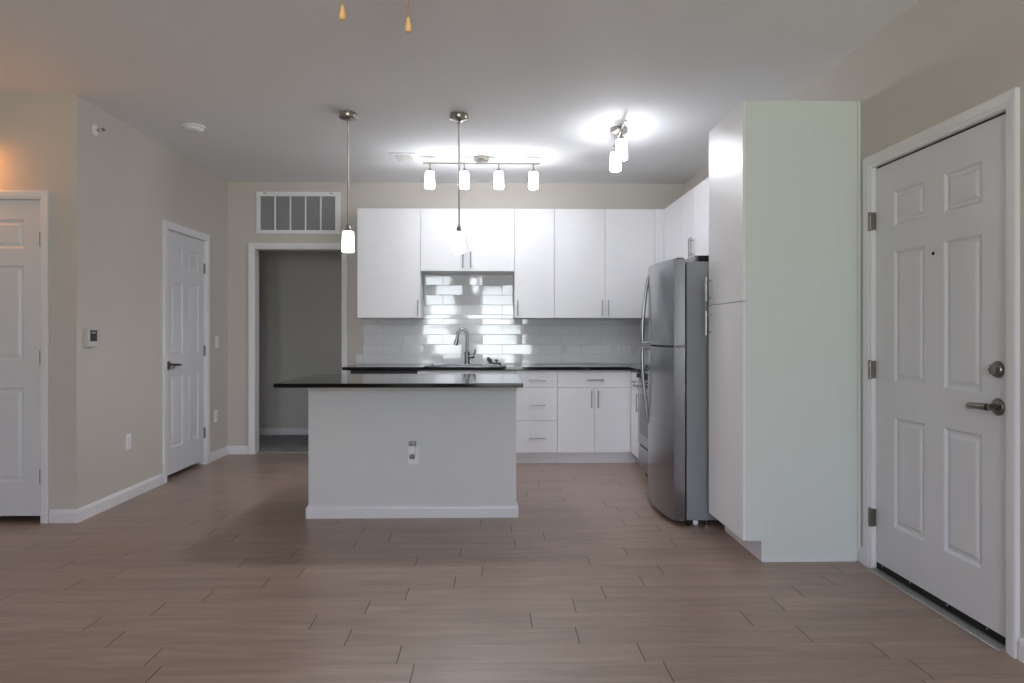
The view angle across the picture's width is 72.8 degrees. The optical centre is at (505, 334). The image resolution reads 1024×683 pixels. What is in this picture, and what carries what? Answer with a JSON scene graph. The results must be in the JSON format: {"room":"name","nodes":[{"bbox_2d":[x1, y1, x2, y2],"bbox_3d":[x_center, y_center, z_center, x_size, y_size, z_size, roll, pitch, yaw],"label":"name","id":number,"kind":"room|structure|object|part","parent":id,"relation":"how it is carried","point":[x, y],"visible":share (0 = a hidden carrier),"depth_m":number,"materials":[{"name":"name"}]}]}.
{"room":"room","nodes":[
{"label":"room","id":0,"kind":"room"},
{"bbox_2d":[0,94,76,509],"bbox_3d":[-3.381,-0.166,4.493,1.260,2.740,0.121,0,0,-1],"label":"wall","id":1,"kind":"structure","parent":0,"point":[28,122],"depth_m":4.44,"materials":[{"name":"beige paint"}]},
{"bbox_2d":[0,200,39,515],"bbox_3d":[-3.354,0.149,4.434,0.772,2.027,0.103,0,0,-1],"label":"door","id":2,"kind":"structure","parent":1,"relation":"in","point":[19,219],"depth_m":4.45,"materials":[{"name":"white paint"}]},
{"bbox_2d":[0,199,39,199],"bbox_3d":[-3.361,0.167,4.494,0.780,2.074,0.120,0,0,-1],"label":"trim","id":3,"kind":"structure","parent":1,"relation":"attached to","point":[0,199],"depth_m":4.44,"materials":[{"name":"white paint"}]},
{"bbox_2d":[0,190,48,522],"bbox_3d":[-3.359,0.143,4.424,0.876,2.122,0.019,0,0,-1],"label":"trim","id":4,"kind":"structure","parent":1,"relation":"attached to","point":[43,196],"depth_m":4.42,"materials":[{"name":"white paint"}]},
{"bbox_2d":[49,509,78,522],"bbox_3d":[-2.826,1.161,4.437,0.182,0.085,0.014,0,0,-1],"label":"baseboard","id":5,"kind":"structure","parent":1,"relation":"attached to","point":[55,515],"depth_m":4.43,"materials":[{"name":"white paint"}]},
{"bbox_2d":[77,95,227,508],"bbox_3d":[-2.835,-0.166,5.714,0.120,2.740,2.540,0,0,-1],"label":"wall","id":6,"kind":"structure","parent":0,"point":[129,182],"depth_m":5.09,"materials":[{"name":"beige paint"}]},
{"bbox_2d":[84,329,97,346],"bbox_3d":[-2.737,0.023,4.581,0.029,0.120,0.116,0,0,-1],"label":"thermostat","id":7,"kind":"object","parent":6,"relation":"attached to","point":[90,335],"visible":1,"depth_m":4.55,"materials":[{"name":"white plastic"}]},
{"bbox_2d":[92,124,104,135],"bbox_3d":[-2.723,-1.370,4.652,0.059,0.072,0.072,0,0,-1],"label":"sprinkler","id":8,"kind":"object","parent":6,"relation":"attached to","point":[95,129],"visible":1,"depth_m":4.64,"materials":[{"name":"white plastic"}]},
{"bbox_2d":[78,474,162,521],"bbox_3d":[-2.754,1.161,5.019,0.014,0.085,1.144,0,0,-1],"label":"baseboard","id":9,"kind":"structure","parent":6,"relation":"attached to","point":[87,511],"depth_m":4.92,"materials":[{"name":"white paint"}]},
{"bbox_2d":[126,433,130,449],"bbox_3d":[-2.757,0.783,5.073,0.008,0.115,0.070,0,0,-1],"label":"wall outlet","id":10,"kind":"object","parent":6,"relation":"attached to","point":[128,436],"visible":1,"depth_m":5.07,"materials":[{"name":"white plastic"}]},
{"bbox_2d":[162,220,209,483],"bbox_3d":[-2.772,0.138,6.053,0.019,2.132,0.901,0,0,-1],"label":"trim","id":11,"kind":"structure","parent":6,"relation":"attached to","point":[166,224],"depth_m":5.76,"materials":[{"name":"white paint"}]},
{"bbox_2d":[167,230,205,475],"bbox_3d":[-2.782,0.149,6.052,0.103,2.027,0.790,0,0,-1],"label":"door","id":12,"kind":"structure","parent":6,"relation":"in","point":[186,267],"depth_m":6.05,"materials":[{"name":"white paint"}]},
{"bbox_2d":[214,410,216,421],"bbox_3d":[-2.789,0.784,6.678,0.008,0.115,0.070,0,0,-1],"label":"wall outlet","id":13,"kind":"object","parent":6,"relation":"attached to","point":[215,411],"visible":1,"depth_m":6.66,"materials":[{"name":"white plastic"}]},
{"bbox_2d":[215,336,218,347],"bbox_3d":[-2.789,0.072,6.703,0.010,0.115,0.070,0,0,-1],"label":"light switch","id":14,"kind":"object","parent":6,"relation":"attached to","point":[216,337],"visible":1,"depth_m":6.69,"materials":[{"name":"white plastic"}]},
{"bbox_2d":[210,446,228,462],"bbox_3d":[-2.789,1.161,6.751,0.014,0.085,0.470,0,0,-1],"label":"baseboard","id":15,"kind":"structure","parent":6,"relation":"attached to","point":[224,451],"depth_m":6.74,"materials":[{"name":"white paint"}]},
{"bbox_2d":[259,251,341,427],"bbox_3d":[-2.317,-0.166,8.345,2.300,2.740,0.120,0,0,-1],"label":"wall","id":16,"kind":"structure","parent":0,"point":[300,292],"depth_m":8.28,"materials":[{"name":"grey paint"}]},
{"bbox_2d":[259,428,307,434],"bbox_3d":[-2.541,1.161,8.274,1.850,0.085,0.014,0,0,-1],"label":"baseboard","id":17,"kind":"structure","parent":16,"relation":"attached to","point":[262,431],"depth_m":8.27,"materials":[{"name":"white paint"}]},
{"bbox_2d":[228,182,683,445],"bbox_3d":[-0.882,-0.166,7.078,5.640,2.740,0.131,0,0,-1],"label":"wall","id":18,"kind":"structure","parent":0,"point":[241,195],"depth_m":7.02,"materials":[{"name":"beige paint"}]},
{"bbox_2d":[228,446,247,453],"bbox_3d":[-2.696,1.161,6.981,0.208,0.085,0.014,0,0,-1],"label":"baseboard","id":19,"kind":"structure","parent":18,"relation":"attached to","point":[232,449],"depth_m":6.97,"materials":[{"name":"white paint"}]},
{"bbox_2d":[257,452,307,452],"bbox_3d":[-2.094,1.198,7.064,0.890,0.011,0.020,0,0,-1],"label":"trim","id":20,"kind":"structure","parent":18,"relation":"attached to","point":[257,452],"depth_m":7.05,"materials":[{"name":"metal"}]},
{"bbox_2d":[248,243,346,453],"bbox_3d":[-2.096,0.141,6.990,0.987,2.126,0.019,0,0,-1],"label":"trim","id":21,"kind":"structure","parent":18,"relation":"attached to","point":[251,246],"depth_m":6.98,"materials":[{"name":"white paint"}]},
{"bbox_2d":[256,192,339,233],"bbox_3d":[-2.090,-1.224,6.991,0.842,0.423,0.016,0,0,-1],"label":"air vent","id":22,"kind":"object","parent":18,"relation":"in","point":[276,212],"visible":1,"depth_m":6.99,"materials":[{"name":"white plastic"}]},
{"bbox_2d":[357,208,423,318],"bbox_3d":[-1.129,-0.688,6.830,0.605,1.057,0.375,0,0,-1],"label":"upper cabinet","id":23,"kind":"object","parent":18,"relation":"attached to","point":[390,278],"visible":1,"depth_m":6.68,"materials":[{"name":"white laminate"}]},
{"bbox_2d":[397,343,409,354],"bbox_3d":[-1.033,0.149,7.007,0.125,0.118,0.010,0,0,-1],"label":"wall outlet","id":24,"kind":"object","parent":18,"relation":"attached to","point":[402,348],"visible":1,"depth_m":7.01,"materials":[{"name":"plastic"}]},
{"bbox_2d":[421,208,513,273],"bbox_3d":[-0.373,-0.913,6.845,0.904,0.605,0.375,0,0,-1],"label":"upper cabinet","id":25,"kind":"object","parent":18,"relation":"attached to","point":[489,233],"visible":0.98,"depth_m":6.70,"materials":[{"name":"white laminate"}]},
{"bbox_3d":[-0.600,-0.913,6.699,0.442,0.601,0.019,0,0,-1],"label":"door","id":26,"kind":"part","parent":25,"relation":"part of","materials":[{"name":"white laminate"}]},
{"bbox_3d":[-0.414,-0.720,6.675,0.013,0.158,0.037,0,0,-1],"label":"bar handle","id":27,"kind":"part","parent":25,"relation":"part of","materials":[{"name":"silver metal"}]},
{"bbox_3d":[-0.147,-0.913,6.708,0.456,0.601,0.019,0,0,-1],"label":"door","id":28,"kind":"part","parent":25,"relation":"part of","materials":[{"name":"white laminate"}]},
{"bbox_2d":[513,209,553,318],"bbox_3d":[0.273,-0.688,6.857,0.385,1.057,0.375,0,0,-1],"label":"upper cabinet","id":29,"kind":"object","parent":18,"relation":"attached to","point":[533,276],"visible":0.99,"depth_m":6.71,"materials":[{"name":"white laminate"}]},
{"bbox_2d":[561,344,566,354],"bbox_3d":[0.589,0.149,7.040,0.070,0.115,0.008,0,0,-1],"label":"wall outlet","id":30,"kind":"object","parent":18,"relation":"attached to","point":[563,346],"visible":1,"depth_m":7.04,"materials":[{"name":"plastic"}]},
{"bbox_2d":[553,209,654,318],"bbox_3d":[0.955,-0.688,6.871,0.974,1.057,0.375,0,0,-1],"label":"upper cabinet","id":31,"kind":"object","parent":18,"relation":"attached to","point":[603,258],"visible":0.95,"depth_m":6.72,"materials":[{"name":"white laminate"}]},
{"bbox_3d":[0.715,-0.688,6.725,0.486,1.053,0.019,0,0,-1],"label":"door","id":32,"kind":"part","parent":31,"relation":"part of","materials":[{"name":"white laminate"}]},
{"bbox_3d":[1.202,-0.688,6.735,0.482,1.053,0.019,0,0,-1],"label":"door","id":33,"kind":"part","parent":31,"relation":"part of","materials":[{"name":"white laminate"}]},
{"bbox_2d":[655,209,663,263],"bbox_3d":[1.490,-0.688,6.742,0.085,1.057,0.019,0,0,-1],"label":"trim","id":34,"kind":"structure","parent":31,"relation":"attached to","point":[659,213],"depth_m":6.73,"materials":[{"name":"white laminate"}]},
{"bbox_2d":[0,0,917,183],"bbox_3d":[-0.986,-1.586,3.271,6.000,0.100,11.420,0,0,-1],"label":"ceiling","id":35,"kind":"structure","parent":0,"point":[546,83],"depth_m":4.07,"materials":[{"name":"paint"}]},
{"bbox_2d":[182,123,205,132],"bbox_3d":[-2.298,-1.512,5.113,0.156,0.046,0.156,0,0,-1],"label":"smoke detector","id":36,"kind":"object","parent":35,"relation":"attached to","point":[189,127],"visible":1,"depth_m":5.07,"materials":[{"name":"white plastic"}]},
{"bbox_2d":[339,111,357,252],"bbox_3d":[-1.096,-1.054,4.819,0.128,0.962,0.128,0,0,-1],"label":"pendant light","id":37,"kind":"object","parent":35,"relation":"hanging from","point":[347,235],"visible":1,"depth_m":4.80,"materials":[{"name":"silver metal"}]},
{"bbox_3d":[-1.096,-0.643,4.819,0.084,0.141,0.084,0,0,-1],"label":"lamp shade","id":38,"kind":"part","parent":37,"relation":"part of","materials":[{"name":"white glass"}]},
{"bbox_3d":[-1.096,-1.105,4.819,0.040,0.767,0.040,0,0,-1],"label":"stem","id":39,"kind":"part","parent":37,"relation":"part of","materials":[{"name":"silver metal"}]},
{"bbox_2d":[339,0,411,32],"bbox_3d":[-0.320,-1.132,1.740,1.213,0.806,1.168,0,0,-1],"label":"ceiling fan","id":40,"kind":"object","parent":35,"relation":"hanging from","point":[342,16],"visible":1,"depth_m":1.68,"materials":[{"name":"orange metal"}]},
{"bbox_3d":[-0.403,-0.793,1.712,0.017,0.037,0.017,0,0,-1],"label":"pull knob","id":41,"kind":"part","parent":40,"relation":"part of","materials":[{"name":"brown wood"}]},
{"bbox_3d":[-0.236,-0.748,1.676,0.017,0.037,0.017,0,0,-1],"label":"pull knob","id":42,"kind":"part","parent":40,"relation":"part of","materials":[{"name":"brown wood"}]},
{"bbox_2d":[389,153,418,162],"bbox_3d":[-0.880,-1.530,6.014,0.220,0.011,0.320,0,0,-1],"label":"ceiling vent","id":43,"kind":"object","parent":35,"relation":"in","point":[396,157],"visible":1,"depth_m":5.98,"materials":[{"name":"white plastic"}]},
{"bbox_2d":[450,112,467,252],"bbox_3d":[-0.326,-1.054,4.845,0.128,0.962,0.128,0,0,-1],"label":"pendant light","id":44,"kind":"object","parent":35,"relation":"hanging from","point":[459,235],"visible":1,"depth_m":4.82,"materials":[{"name":"white"}]},
{"bbox_3d":[-0.326,-0.643,4.845,0.084,0.141,0.084,0,0,-1],"label":"lamp shade","id":45,"kind":"part","parent":44,"relation":"part of","materials":[{"name":"white glass"}]},
{"bbox_3d":[-0.326,-1.105,4.845,0.040,0.767,0.040,0,0,-1],"label":"stem","id":46,"kind":"part","parent":44,"relation":"part of","materials":[{"name":"silver metal"}]},
{"bbox_2d":[423,155,539,189],"bbox_3d":[-0.212,-1.399,6.007,1.009,0.271,0.132,0,0,-1],"label":"track light","id":47,"kind":"object","parent":35,"relation":"hanging from","point":[429,174],"visible":0.98,"depth_m":5.98,"materials":[{"name":"white glass"}]},
{"bbox_3d":[-0.657,-1.334,5.998,0.085,0.140,0.085,0,0,-1],"label":"lamp shade","id":48,"kind":"part","parent":47,"relation":"part of","materials":[{"name":"white glass"}]},
{"bbox_3d":[-0.360,-1.334,6.004,0.085,0.140,0.085,0,0,-1],"label":"lamp shade","id":49,"kind":"part","parent":47,"relation":"part of","materials":[{"name":"white glass"}]},
{"bbox_3d":[-0.061,-1.334,6.010,0.085,0.140,0.085,0,0,-1],"label":"lamp shade","id":50,"kind":"part","parent":47,"relation":"part of","materials":[{"name":"white glass"}]},
{"bbox_3d":[0.238,-1.334,6.016,0.085,0.140,0.085,0,0,-1],"label":"lamp shade","id":51,"kind":"part","parent":47,"relation":"part of","materials":[{"name":"white glass"}]},
{"bbox_2d":[610,120,627,171],"bbox_3d":[0.840,-1.399,5.138,0.132,0.271,0.660,0,0,2],"label":"track light","id":52,"kind":"object","parent":35,"relation":"hanging from","point":[619,153],"visible":1,"depth_m":5.11,"materials":[{"name":"white glass"}]},
{"bbox_3d":[0.847,-1.334,5.358,0.085,0.140,0.085,0,0,2],"label":"lamp shade","id":53,"kind":"part","parent":52,"relation":"part of","materials":[{"name":"white glass"}]},
{"bbox_3d":[0.836,-1.334,5.018,0.085,0.140,0.085,0,0,2],"label":"lamp shade","id":54,"kind":"part","parent":52,"relation":"part of","materials":[{"name":"white glass"}]},
{"bbox_2d":[0,435,1023,682],"bbox_3d":[-0.980,1.225,2.982,6.000,0.058,10.657,0,0,-1],"label":"floor","id":55,"kind":"structure","parent":0,"point":[216,572],"depth_m":3.16,"materials":[{"name":"brown wood"}]},
{"bbox_2d":[351,370,417,373],"bbox_3d":[-1.129,0.769,6.683,0.606,0.867,0.612,0,0,-1],"label":"dishwasher","id":56,"kind":"object","parent":55,"relation":"on","point":[353,371],"visible":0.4,"depth_m":6.38,"materials":[{"name":"grey paint"}]},
{"bbox_2d":[306,387,517,518],"bbox_3d":[-0.619,0.766,4.885,1.399,0.876,0.678,0,0,-1],"label":"kitchen island","id":57,"kind":"object","parent":55,"relation":"on","point":[359,438],"visible":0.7,"depth_m":4.56,"materials":[{"name":"grey paint"}]},
{"bbox_2d":[273,374,522,387],"bbox_3d":[-0.665,0.312,4.755,1.524,0.026,1.025,0,0,-1],"label":"island countertop","id":58,"kind":"structure","parent":57,"relation":"on","point":[316,380],"depth_m":4.42,"materials":[{"name":"black stone"}]},
{"bbox_3d":[-0.614,1.161,4.612,1.391,0.085,0.124,0,0,-1],"label":"baseboard","id":59,"kind":"part","parent":57,"relation":"part of","materials":[{"name":"white paint"}]},
{"bbox_3d":[-0.614,0.348,4.610,1.399,0.042,0.128,0,0,-1],"label":"molding","id":60,"kind":"part","parent":57,"relation":"part of","materials":[{"name":"grey paint"}]},
{"bbox_2d":[408,447,418,463],"bbox_3d":[-0.607,0.796,4.559,0.070,0.115,0.008,0,0,-1],"label":"wall outlet","id":61,"kind":"object","parent":57,"relation":"attached to","point":[415,460],"visible":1,"depth_m":4.56,"materials":[{"name":"white plastic"}]},
{"bbox_2d":[409,441,415,458],"bbox_3d":[-0.611,0.755,4.535,0.048,0.113,0.038,0,0,-1],"label":"air freshener","id":62,"kind":"object","parent":61,"relation":"attached to","point":[412,444],"visible":1,"depth_m":4.52,"materials":[{"name":"white plastic"}]},
{"bbox_2d":[418,370,514,373],"bbox_3d":[-0.370,0.767,6.700,0.903,0.871,0.665,0,0,-1],"label":"base cabinet","id":63,"kind":"object","parent":55,"relation":"on","point":[419,371],"visible":0.09,"depth_m":6.41,"materials":[{"name":"white laminate"}]},
{"bbox_2d":[342,364,647,371],"bbox_3d":[0.163,0.313,6.517,3.330,0.028,1.054,0,0,-1],"label":"countertop","id":64,"kind":"structure","parent":63,"relation":"on","point":[633,367],"depth_m":6.40,"materials":[{"name":"black stone"}]},
{"bbox_2d":[453,328,475,363],"bbox_3d":[-0.408,0.112,6.878,0.223,0.359,0.058,0,0,-1],"label":"kitchen faucet","id":65,"kind":"object","parent":64,"relation":"on","point":[468,355],"visible":1,"depth_m":6.87,"materials":[{"name":"metal"}]},
{"bbox_3d":[-0.434,0.052,6.878,0.126,0.239,0.029,0,0,-1],"label":"spout","id":66,"kind":"part","parent":65,"relation":"part of","materials":[{"name":"metal"}]},
{"bbox_2d":[464,351,469,363],"bbox_3d":[-0.385,0.229,6.879,0.058,0.125,0.058,0,0,-1],"label":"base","id":67,"kind":"object","parent":65,"relation":"attached to","point":[467,354],"depth_m":6.86,"materials":[{"name":"metal"}]},
{"bbox_2d":[424,364,505,366],"bbox_3d":[-0.384,0.385,6.684,0.768,0.188,0.530,0,0,-1],"label":"sink","id":68,"kind":"object","parent":64,"relation":"in","point":[427,365],"visible":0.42,"depth_m":6.82,"materials":[{"name":"metal"}]},
{"bbox_2d":[515,370,556,462],"bbox_3d":[0.276,0.767,6.713,0.385,0.871,0.665,0,0,-1],"label":"base cabinet","id":69,"kind":"object","parent":55,"relation":"on","point":[536,401],"visible":0.85,"depth_m":6.42,"materials":[{"name":"white laminate"}]},
{"bbox_3d":[0.282,0.945,6.426,0.383,0.295,0.019,0,0,-1],"label":"drawer","id":70,"kind":"part","parent":69,"relation":"part of","materials":[{"name":"white laminate"}]},
{"bbox_3d":[0.282,0.642,6.426,0.383,0.301,0.019,0,0,-1],"label":"drawer","id":71,"kind":"part","parent":69,"relation":"part of","materials":[{"name":"white laminate"}]},
{"bbox_3d":[0.282,0.414,6.426,0.383,0.147,0.019,0,0,-1],"label":"drawer","id":72,"kind":"part","parent":69,"relation":"part of","materials":[{"name":"white laminate"}]},
{"bbox_2d":[556,370,638,462],"bbox_3d":[0.857,0.767,6.724,0.772,0.871,0.665,0,0,-1],"label":"base cabinet","id":73,"kind":"object","parent":55,"relation":"on","point":[594,406],"visible":0.99,"depth_m":6.43,"materials":[{"name":"white laminate"}]},
{"bbox_3d":[0.647,0.792,6.434,0.339,0.600,0.019,0,0,-1],"label":"door","id":74,"kind":"part","parent":73,"relation":"part of","materials":[{"name":"white laminate"}]},
{"bbox_3d":[0.817,0.414,6.437,0.680,0.147,0.019,0,0,-1],"label":"drawer","id":75,"kind":"part","parent":73,"relation":"part of","materials":[{"name":"white laminate"}]},
{"bbox_3d":[0.826,0.420,6.410,0.155,0.013,0.037,0,0,-1],"label":"bar handle","id":76,"kind":"part","parent":73,"relation":"part of","materials":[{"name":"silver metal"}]},
{"bbox_3d":[0.989,0.792,6.441,0.337,0.600,0.019,0,0,-1],"label":"door","id":77,"kind":"part","parent":73,"relation":"part of","materials":[{"name":"white laminate"}]},
{"bbox_2d":[631,371,639,458],"bbox_3d":[1.480,0.767,6.225,0.707,0.871,0.422,0,0,-1],"label":"base cabinet","id":78,"kind":"object","parent":55,"relation":"on","point":[634,380],"visible":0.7,"depth_m":6.27,"materials":[{"name":"white laminate"}]},
{"bbox_3d":[1.173,0.414,6.219,0.019,0.147,0.420,0,0,-1],"label":"drawer","id":79,"kind":"part","parent":78,"relation":"part of","materials":[{"name":"white laminate"}]},
{"bbox_2d":[633,365,647,475],"bbox_3d":[1.467,0.734,5.631,0.746,0.939,0.755,0,0,-1],"label":"gas range","id":80,"kind":"object","parent":55,"relation":"on","point":[642,422],"visible":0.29,"depth_m":5.81,"materials":[{"name":"grey paint"}]},
{"bbox_3d":[1.122,0.439,5.624,0.056,0.022,0.655,0,0,-1],"label":"oven handle","id":81,"kind":"part","parent":80,"relation":"part of","materials":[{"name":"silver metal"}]},
{"bbox_3d":[1.172,0.664,5.625,0.044,0.530,0.749,0,0,-1],"label":"oven door","id":82,"kind":"part","parent":80,"relation":"part of","materials":[{"name":"silver metal"}]},
{"bbox_3d":[1.174,1.046,5.625,0.040,0.195,0.749,0,0,-1],"label":"storage drawer","id":83,"kind":"part","parent":80,"relation":"part of","materials":[{"name":"silver metal"}]},
{"bbox_2d":[640,258,716,525],"bbox_3d":[1.405,0.360,4.729,0.862,1.686,0.731,0,0,-1],"label":"refrigerator","id":84,"kind":"object","parent":55,"relation":"on","point":[677,407],"visible":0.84,"depth_m":4.37,"materials":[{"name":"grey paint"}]},
{"bbox_3d":[1.007,-0.177,5.001,0.077,0.499,0.027,0,0,-1],"label":"door handle","id":85,"kind":"part","parent":84,"relation":"part of","materials":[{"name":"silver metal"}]},
{"bbox_3d":[1.007,0.360,5.001,0.077,0.556,0.027,0,0,-1],"label":"door handle","id":86,"kind":"part","parent":84,"relation":"part of","materials":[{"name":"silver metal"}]},
{"bbox_3d":[1.063,-0.203,4.722,0.109,0.545,0.730,0,0,-1],"label":"freezer door","id":87,"kind":"part","parent":84,"relation":"part of","materials":[{"name":"silver metal"}]},
{"bbox_3d":[1.063,0.625,4.722,0.109,1.087,0.730,0,0,-1],"label":"door","id":88,"kind":"part","parent":84,"relation":"part of","materials":[{"name":"silver metal"}]},
{"bbox_2d":[705,100,860,561],"bbox_3d":[1.546,-0.018,3.965,0.668,2.443,0.587,0,0,-1],"label":"pantry cabinet","id":89,"kind":"object","parent":55,"relation":"on","point":[784,280],"visible":1,"depth_m":3.68,"materials":[{"name":"white laminate"}]},
{"bbox_3d":[1.226,-0.068,4.208,0.037,0.150,0.013,0,0,-1],"label":"bar handle","id":90,"kind":"part","parent":89,"relation":"part of","materials":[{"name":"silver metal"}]},
{"bbox_3d":[1.226,-0.275,4.208,0.037,0.150,0.013,0,0,-1],"label":"bar handle","id":91,"kind":"part","parent":89,"relation":"part of","materials":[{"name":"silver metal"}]},
{"bbox_3d":[1.258,0.458,3.964,0.019,1.266,0.576,0,0,-1],"label":"door","id":92,"kind":"part","parent":89,"relation":"part of","materials":[{"name":"white laminate"}]},
{"bbox_3d":[1.258,-0.709,3.964,0.019,1.059,0.576,0,0,-1],"label":"door","id":93,"kind":"part","parent":89,"relation":"part of","materials":[{"name":"white laminate"}]},
{"bbox_2d":[684,0,1023,637],"bbox_3d":[1.973,-0.166,2.350,0.120,2.740,9.460,0,0,-1],"label":"wall","id":94,"kind":"structure","parent":0,"point":[936,61],"depth_m":3.06,"materials":[{"name":"beige paint"}]},
{"bbox_2d":[664,197,680,260],"bbox_3d":[1.666,-0.688,6.424,0.328,1.057,0.616,0,0,-1],"label":"upper cabinet","id":95,"kind":"object","parent":94,"relation":"attached to","point":[672,213],"visible":0.12,"depth_m":6.41,"materials":[{"name":"white laminate"}]},
{"bbox_2d":[681,178,707,258],"bbox_3d":[1.680,-0.913,5.735,0.328,0.605,0.758,0,0,-1],"label":"upper cabinet","id":96,"kind":"object","parent":94,"relation":"attached to","point":[694,204],"visible":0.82,"depth_m":5.69,"materials":[{"name":"white laminate"}]},
{"bbox_3d":[1.558,-0.913,5.930,0.019,0.601,0.361,0,0,-1],"label":"door","id":97,"kind":"part","parent":96,"relation":"part of","materials":[{"name":"white laminate"}]},
{"bbox_3d":[1.534,-0.721,5.777,0.037,0.158,0.013,0,0,-1],"label":"bar handle","id":98,"kind":"part","parent":96,"relation":"part of","materials":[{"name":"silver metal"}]},
{"bbox_3d":[1.535,-0.721,5.717,0.037,0.158,0.013,0,0,-1],"label":"bar handle","id":99,"kind":"part","parent":96,"relation":"part of","materials":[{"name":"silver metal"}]},
{"bbox_2d":[685,255,708,261],"bbox_3d":[1.621,-0.402,5.716,0.439,0.412,0.755,0,0,-1],"label":"microwave oven","id":100,"kind":"object","parent":96,"relation":"attached to","point":[697,258],"visible":0.16,"depth_m":5.34,"materials":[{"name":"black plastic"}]},
{"bbox_3d":[1.464,-0.402,5.427,0.024,0.412,0.183,0,0,-1],"label":"control panel","id":101,"kind":"part","parent":100,"relation":"part of","materials":[{"name":"metal"}]},
{"bbox_3d":[1.566,-0.913,5.550,0.019,0.601,0.391,0,0,-1],"label":"door","id":102,"kind":"part","parent":96,"relation":"part of","materials":[{"name":"white laminate"}]},
{"bbox_2d":[708,177,708,254],"bbox_3d":[1.698,-0.913,4.835,0.328,0.605,1.038,0,0,-1],"label":"upper cabinet","id":103,"kind":"object","parent":94,"relation":"attached to","point":[708,177],"visible":0.06,"depth_m":5.34,"materials":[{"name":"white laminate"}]},
{"bbox_2d":[859,546,862,563],"bbox_3d":[1.880,1.161,3.659,0.014,0.085,0.038,0,0,-1],"label":"baseboard","id":104,"kind":"structure","parent":94,"relation":"attached to","point":[861,547],"depth_m":3.66,"materials":[{"name":"white paint"}]},
{"bbox_2d":[868,112,1005,645],"bbox_3d":[1.896,0.170,3.107,0.105,2.051,0.944,0,0,-1],"label":"door","id":105,"kind":"structure","parent":94,"relation":"in","point":[939,218],"depth_m":3.02,"materials":[{"name":"white paint"}]},
{"bbox_3d":[1.868,0.283,2.755,0.035,0.032,0.117,0,0,-1],"label":"lever handle","id":106,"kind":"part","parent":105,"relation":"part of","materials":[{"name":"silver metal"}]},
{"bbox_2d":[868,568,1005,650],"bbox_3d":[1.931,1.200,3.101,0.134,0.008,0.920,0,0,-1],"label":"threshold","id":107,"kind":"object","parent":94,"relation":"attached to","point":[995,644],"depth_m":3.00,"materials":[{"name":"metal"}]},
{"bbox_2d":[863,87,1019,658],"bbox_3d":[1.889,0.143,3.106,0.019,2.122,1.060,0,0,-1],"label":"trim","id":108,"kind":"structure","parent":94,"relation":"attached to","point":[1009,101],"depth_m":2.62,"materials":[{"name":"white paint"}]},
{"bbox_2d":[1018,637,1023,662],"bbox_3d":[1.950,1.161,0.153,0.014,0.085,4.829,0,0,-1],"label":"baseboard","id":109,"kind":"structure","parent":94,"relation":"attached to","point":[1021,641],"depth_m":2.56,"materials":[{"name":"white paint"}]}
]}

